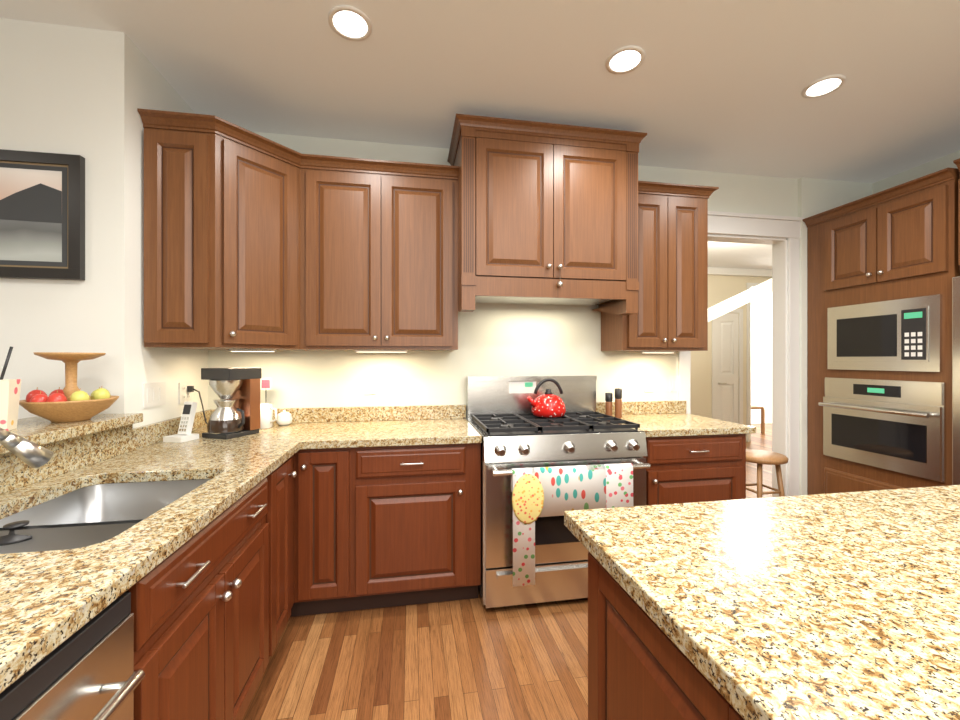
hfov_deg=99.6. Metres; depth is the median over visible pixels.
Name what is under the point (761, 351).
wall
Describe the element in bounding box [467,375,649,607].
range
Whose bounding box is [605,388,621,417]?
grinders
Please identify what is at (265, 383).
card holder
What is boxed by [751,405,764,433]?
chair
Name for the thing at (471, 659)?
floor
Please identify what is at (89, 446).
backsplash
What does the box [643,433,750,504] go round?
base cabinet
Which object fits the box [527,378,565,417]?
kettle
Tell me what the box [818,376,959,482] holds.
wall oven
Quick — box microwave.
[827,294,959,371]
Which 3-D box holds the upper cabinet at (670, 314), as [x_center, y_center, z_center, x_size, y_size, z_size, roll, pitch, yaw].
[1.200,-0.598,2.809,0.617,1.082,0.324,0,0,-10]
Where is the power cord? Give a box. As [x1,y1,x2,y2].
[187,386,207,423]
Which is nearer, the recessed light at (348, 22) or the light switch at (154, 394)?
the recessed light at (348, 22)
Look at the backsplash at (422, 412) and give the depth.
2.66 m
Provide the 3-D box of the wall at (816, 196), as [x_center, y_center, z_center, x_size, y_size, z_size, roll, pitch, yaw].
[3.444,-0.051,0.008,0.785,2.733,6.604,0,0,-10]
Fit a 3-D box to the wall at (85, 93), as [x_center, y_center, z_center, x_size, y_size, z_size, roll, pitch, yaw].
[-3.359,-0.051,1.827,3.556,2.733,0.737,0,0,-10]
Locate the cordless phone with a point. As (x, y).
(184, 434)
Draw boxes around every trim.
[708,267,771,441]
[708,269,771,324]
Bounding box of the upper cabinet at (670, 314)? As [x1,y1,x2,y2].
[597,181,712,351]
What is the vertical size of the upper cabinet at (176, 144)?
1.082 m
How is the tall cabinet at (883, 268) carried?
on the floor
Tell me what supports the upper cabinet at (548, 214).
attached to the wall at (495, 339)
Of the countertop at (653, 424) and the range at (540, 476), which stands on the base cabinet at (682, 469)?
the countertop at (653, 424)
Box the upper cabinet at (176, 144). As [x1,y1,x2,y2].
[137,108,208,349]
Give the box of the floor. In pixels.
[242,423,771,719]
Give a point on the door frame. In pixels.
(746, 227)
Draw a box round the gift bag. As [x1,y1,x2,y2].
[0,346,20,430]
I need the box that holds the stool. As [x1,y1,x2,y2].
[746,449,787,497]
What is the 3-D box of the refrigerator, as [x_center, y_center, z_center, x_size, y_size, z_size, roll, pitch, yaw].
[3.035,0.426,1.896,0.704,1.778,0.914,0,0,-10]
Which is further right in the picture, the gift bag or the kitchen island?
the kitchen island
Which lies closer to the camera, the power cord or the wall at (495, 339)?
the power cord
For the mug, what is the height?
0.136 m
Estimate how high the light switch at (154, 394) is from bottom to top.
0.117 m
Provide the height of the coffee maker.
0.353 m
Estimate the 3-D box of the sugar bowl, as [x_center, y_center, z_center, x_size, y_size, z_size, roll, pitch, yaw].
[-1.183,0.353,2.452,0.092,0.094,0.092,0,0,-10]
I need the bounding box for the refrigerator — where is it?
[952,276,959,484]
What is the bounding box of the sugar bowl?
[276,410,292,425]
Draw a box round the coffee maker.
[201,367,261,438]
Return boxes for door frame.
[678,211,803,496]
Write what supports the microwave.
in the tall cabinet at (883, 268)
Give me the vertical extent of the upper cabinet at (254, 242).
1.082 m
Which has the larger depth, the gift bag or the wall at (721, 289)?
the wall at (721, 289)
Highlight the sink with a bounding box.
[0,481,199,548]
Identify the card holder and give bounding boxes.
[260,378,270,389]
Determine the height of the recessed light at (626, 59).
0.008 m
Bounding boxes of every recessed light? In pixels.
[328,5,371,40]
[605,45,644,73]
[801,74,845,98]
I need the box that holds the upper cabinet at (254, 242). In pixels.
[209,115,296,351]
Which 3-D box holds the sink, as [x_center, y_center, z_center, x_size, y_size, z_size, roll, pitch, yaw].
[-1.089,0.547,1.141,0.493,0.215,0.643,0,0,-10]
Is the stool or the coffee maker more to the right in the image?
the stool
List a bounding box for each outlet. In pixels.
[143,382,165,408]
[178,381,191,403]
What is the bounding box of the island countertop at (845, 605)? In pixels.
[564,485,959,719]
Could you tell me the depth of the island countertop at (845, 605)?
0.70 m
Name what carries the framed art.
attached to the wall at (85, 93)
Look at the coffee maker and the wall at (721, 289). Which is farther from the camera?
the wall at (721, 289)
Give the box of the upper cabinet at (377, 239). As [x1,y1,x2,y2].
[297,152,460,351]
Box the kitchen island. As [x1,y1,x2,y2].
[588,557,735,719]
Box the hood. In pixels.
[447,113,647,315]
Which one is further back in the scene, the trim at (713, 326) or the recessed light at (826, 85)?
the trim at (713, 326)
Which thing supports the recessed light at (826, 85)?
in the ceiling
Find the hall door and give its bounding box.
[716,313,737,422]
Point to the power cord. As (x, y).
(190, 389)
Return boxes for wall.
[0,18,207,427]
[208,132,797,418]
[691,275,770,441]
[751,292,771,423]
[798,150,959,494]
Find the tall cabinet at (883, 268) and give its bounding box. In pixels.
[802,168,959,494]
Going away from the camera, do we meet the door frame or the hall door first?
the door frame
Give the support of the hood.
attached to the upper cabinet at (548, 214)
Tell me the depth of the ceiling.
2.00 m
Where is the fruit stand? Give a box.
[19,352,118,422]
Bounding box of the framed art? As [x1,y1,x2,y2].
[0,149,84,280]
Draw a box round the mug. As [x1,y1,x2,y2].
[260,403,276,428]
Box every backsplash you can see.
[0,409,211,492]
[212,401,685,424]
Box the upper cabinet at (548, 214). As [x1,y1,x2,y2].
[449,114,640,307]
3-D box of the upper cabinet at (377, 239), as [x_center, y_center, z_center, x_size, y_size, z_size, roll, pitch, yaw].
[-0.623,-0.598,2.471,0.957,1.082,0.379,0,0,-10]
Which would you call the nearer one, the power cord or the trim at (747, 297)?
the power cord
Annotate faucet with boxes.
[0,428,59,476]
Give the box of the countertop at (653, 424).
[599,413,755,436]
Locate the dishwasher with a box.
[0,591,145,719]
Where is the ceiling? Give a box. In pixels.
[0,0,959,269]
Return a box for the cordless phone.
[163,402,198,442]
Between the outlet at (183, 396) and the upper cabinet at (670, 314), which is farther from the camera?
the upper cabinet at (670, 314)
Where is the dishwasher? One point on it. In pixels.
(91, 675)

